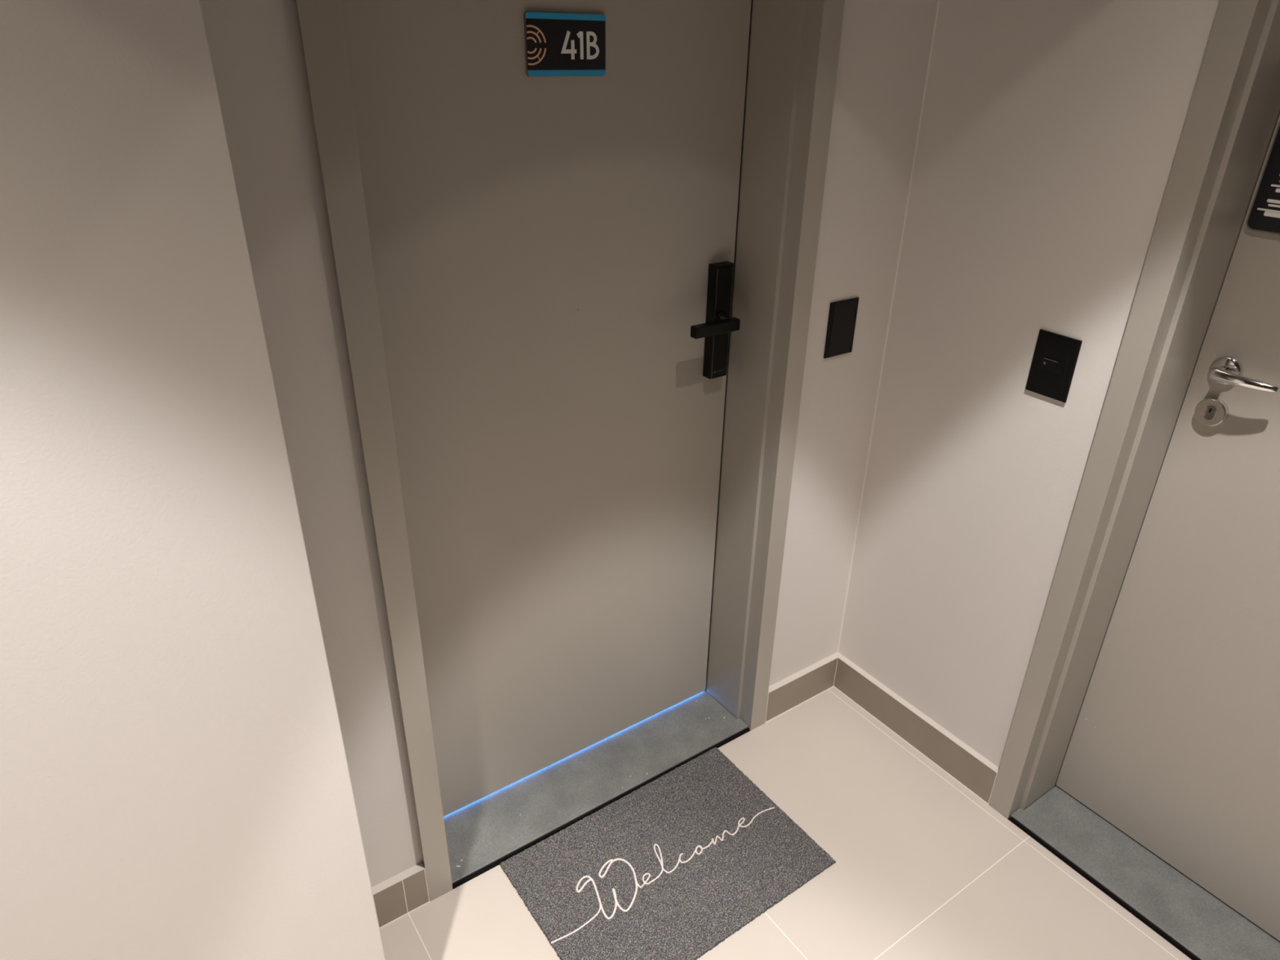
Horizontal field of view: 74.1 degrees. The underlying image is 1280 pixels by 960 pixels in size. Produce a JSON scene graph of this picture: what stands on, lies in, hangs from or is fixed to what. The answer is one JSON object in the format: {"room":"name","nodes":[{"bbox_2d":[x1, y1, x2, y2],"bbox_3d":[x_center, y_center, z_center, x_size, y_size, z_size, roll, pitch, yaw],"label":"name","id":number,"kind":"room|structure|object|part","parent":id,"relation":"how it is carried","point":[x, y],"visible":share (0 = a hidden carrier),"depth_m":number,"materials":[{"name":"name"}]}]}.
{"room":"apartment hallway","nodes":[
{"label":"apartment hallway","id":0,"kind":"room"},
{"bbox_2d":[0,0,385,959],"bbox_3d":[-1.761,0.036,0.279,2.946,2.830,0.635,-17,32,-31],"label":"wall","id":1,"kind":"structure","parent":0,"point":[175,784],"depth_m":0.85,"materials":[{"name":"paint"}]},
{"bbox_2d":[200,0,937,901],"bbox_3d":[-0.392,-0.470,1.305,2.100,2.830,0.320,-17,32,-31],"label":"wall","id":2,"kind":"structure","parent":0,"point":[256,51],"depth_m":1.51,"materials":[{"name":"paint"}]},
{"bbox_2d":[371,862,430,928],"bbox_3d":[-0.806,0.930,1.489,0.906,0.100,0.020,-17,32,-31],"label":"baseboard","id":3,"kind":"structure","parent":2,"relation":"attached to","point":[406,891],"depth_m":1.69,"materials":[{"name":"tile"}]},
{"bbox_2d":[338,0,751,816],"bbox_3d":[-0.122,-0.252,1.598,0.796,2.089,0.112,-17,32,-31],"label":"door","id":4,"kind":"structure","parent":2,"relation":"in","point":[553,257],"depth_m":1.61,"materials":[{"name":"paint"}]},
{"bbox_2d":[523,11,605,76],"bbox_3d":[-0.120,-0.707,1.378,0.148,0.092,0.007,-17,32,-31],"label":"door sign","id":5,"kind":"object","parent":4,"relation":"attached to","point":[557,44],"visible":1,"depth_m":1.37,"materials":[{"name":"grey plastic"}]},
{"bbox_3d":[0.148,-0.314,1.733,0.122,0.037,0.048,-17,32,-31],"label":"lever","id":6,"kind":"part","parent":4,"relation":"part of","materials":[{"name":"black plastic"}]},
{"bbox_3d":[0.171,-0.327,1.779,0.042,0.235,0.003,-17,32,-31],"label":"edge trim","id":7,"kind":"part","parent":4,"relation":"part of","materials":[{"name":"black metal"}]},
{"bbox_3d":[0.172,-0.329,1.779,0.038,0.236,0.003,-17,32,-31],"label":"touch panel","id":8,"kind":"part","parent":4,"relation":"part of","materials":[{"name":"black plastic"}]},
{"bbox_2d":[296,0,844,901],"bbox_3d":[-0.114,-0.268,1.577,0.921,2.170,0.278,-17,32,-31],"label":"door frame","id":9,"kind":"structure","parent":2,"relation":"attached to","point":[794,45],"depth_m":1.61,"materials":[{"name":"wood"}]},
{"bbox_2d":[764,652,842,723],"bbox_3d":[0.434,0.552,2.264,0.272,0.100,0.020,-17,32,-31],"label":"baseboard","id":10,"kind":"structure","parent":2,"relation":"attached to","point":[797,689],"depth_m":2.25,"materials":[{"name":"tile"}]},
{"bbox_2d":[823,297,858,358],"bbox_3d":[0.429,-0.323,1.804,0.084,0.121,0.006,-17,32,-31],"label":"wall switch","id":11,"kind":"object","parent":2,"relation":"attached to","point":[842,314],"visible":1,"depth_m":1.80,"materials":[{"name":"black plastic"}]},
{"bbox_2d":[379,687,1191,959],"bbox_3d":[-0.744,1.444,0.641,4.282,0.030,1.682,-17,32,-31],"label":"floor","id":12,"kind":"structure","parent":0,"point":[924,868],"depth_m":1.78,"materials":[{"name":"tile"}]},
{"bbox_2d":[499,746,835,959],"bbox_3d":[0.061,0.823,1.825,0.602,0.010,0.406,-17,32,-31],"label":"doormat","id":13,"kind":"object","parent":12,"relation":"on","point":[673,867],"visible":1,"depth_m":1.81,"materials":[{"name":"grey"}]},
{"bbox_3d":[-0.702,1.373,0.869,4.820,0.049,2.220,-17,32,-31],"label":"trim","id":14,"kind":"structure","parent":12,"relation":"attached to","visible":0},
{"bbox_2d":[443,690,749,888],"bbox_3d":[-0.146,0.694,2.098,0.819,0.042,0.327,-17,32,-31],"label":"threshold","id":15,"kind":"object","parent":14,"relation":"on","point":[488,831],"visible":0.43,"depth_m":2.00,"materials":[{"name":"grey stone"}]},
{"bbox_2d":[1008,785,1279,959],"bbox_3d":[1.215,0.906,1.737,0.327,0.042,0.825,-17,32,-31],"label":"threshold","id":16,"kind":"object","parent":14,"relation":"on","point":[1188,917],"visible":0.65,"depth_m":1.79,"materials":[{"name":"grey stone"}]},
{"bbox_2d":[837,0,1220,767],"bbox_3d":[1.114,-0.425,1.272,0.322,2.830,2.120,-17,32,-31],"label":"wall","id":17,"kind":"structure","parent":0,"point":[1050,131],"depth_m":1.67,"materials":[{"name":"paint"}]},
{"bbox_2d":[833,655,999,804],"bbox_3d":[0.682,0.618,2.144,0.020,0.100,0.493,-17,32,-31],"label":"baseboard","id":18,"kind":"structure","parent":17,"relation":"attached to","point":[968,767],"depth_m":2.12,"materials":[{"name":"tile"}]},
{"bbox_2d":[1025,328,1082,402],"bbox_3d":[0.777,-0.215,1.598,0.008,0.121,0.084,-17,32,-31],"label":"wall switch","id":19,"kind":"object","parent":17,"relation":"attached to","point":[1055,358],"visible":1,"depth_m":1.59,"materials":[{"name":"black plastic"}]},
{"bbox_2d":[988,0,1279,818],"bbox_3d":[1.212,-0.059,1.221,0.278,2.170,0.927,-17,32,-31],"label":"door frame","id":20,"kind":"structure","parent":17,"relation":"attached to","point":[1233,113],"depth_m":1.48,"materials":[{"name":"wood"}]},
{"bbox_2d":[1055,114,1279,941],"bbox_3d":[1.232,-0.045,1.246,0.088,2.090,0.804,-17,32,-31],"label":"door","id":21,"kind":"structure","parent":17,"relation":"in","point":[1175,742],"depth_m":1.65,"materials":[{"name":"paint"}]},
{"bbox_3d":[1.032,-0.193,1.496,0.009,0.052,0.052,-17,32,-31],"label":"handle","id":22,"kind":"part","parent":21,"relation":"part of","materials":[{"name":"silver metal"}]},
{"bbox_3d":[1.037,-0.171,1.452,0.044,0.025,0.106,-17,32,-31],"label":"lever","id":23,"kind":"part","parent":21,"relation":"part of","materials":[{"name":"silver metal"}]},
{"bbox_2d":[1245,121,1279,235],"bbox_3d":[1.058,-0.501,1.307,0.007,0.250,0.154,-17,32,-31],"label":"door sign","id":24,"kind":"object","parent":21,"relation":"attached to","point":[1264,215],"visible":1,"depth_m":1.38,"materials":[{"name":"grey plastic"}]},
{"bbox_2d":[1257,174,1279,217],"bbox_3d":[1.038,-0.455,1.354,0.001,0.072,0.079,-17,32,-31],"label":"print","id":25,"kind":"object","parent":24,"relation":"attached to","point":[1268,187],"depth_m":1.38,"materials":[{"name":"white paint"}]}
]}

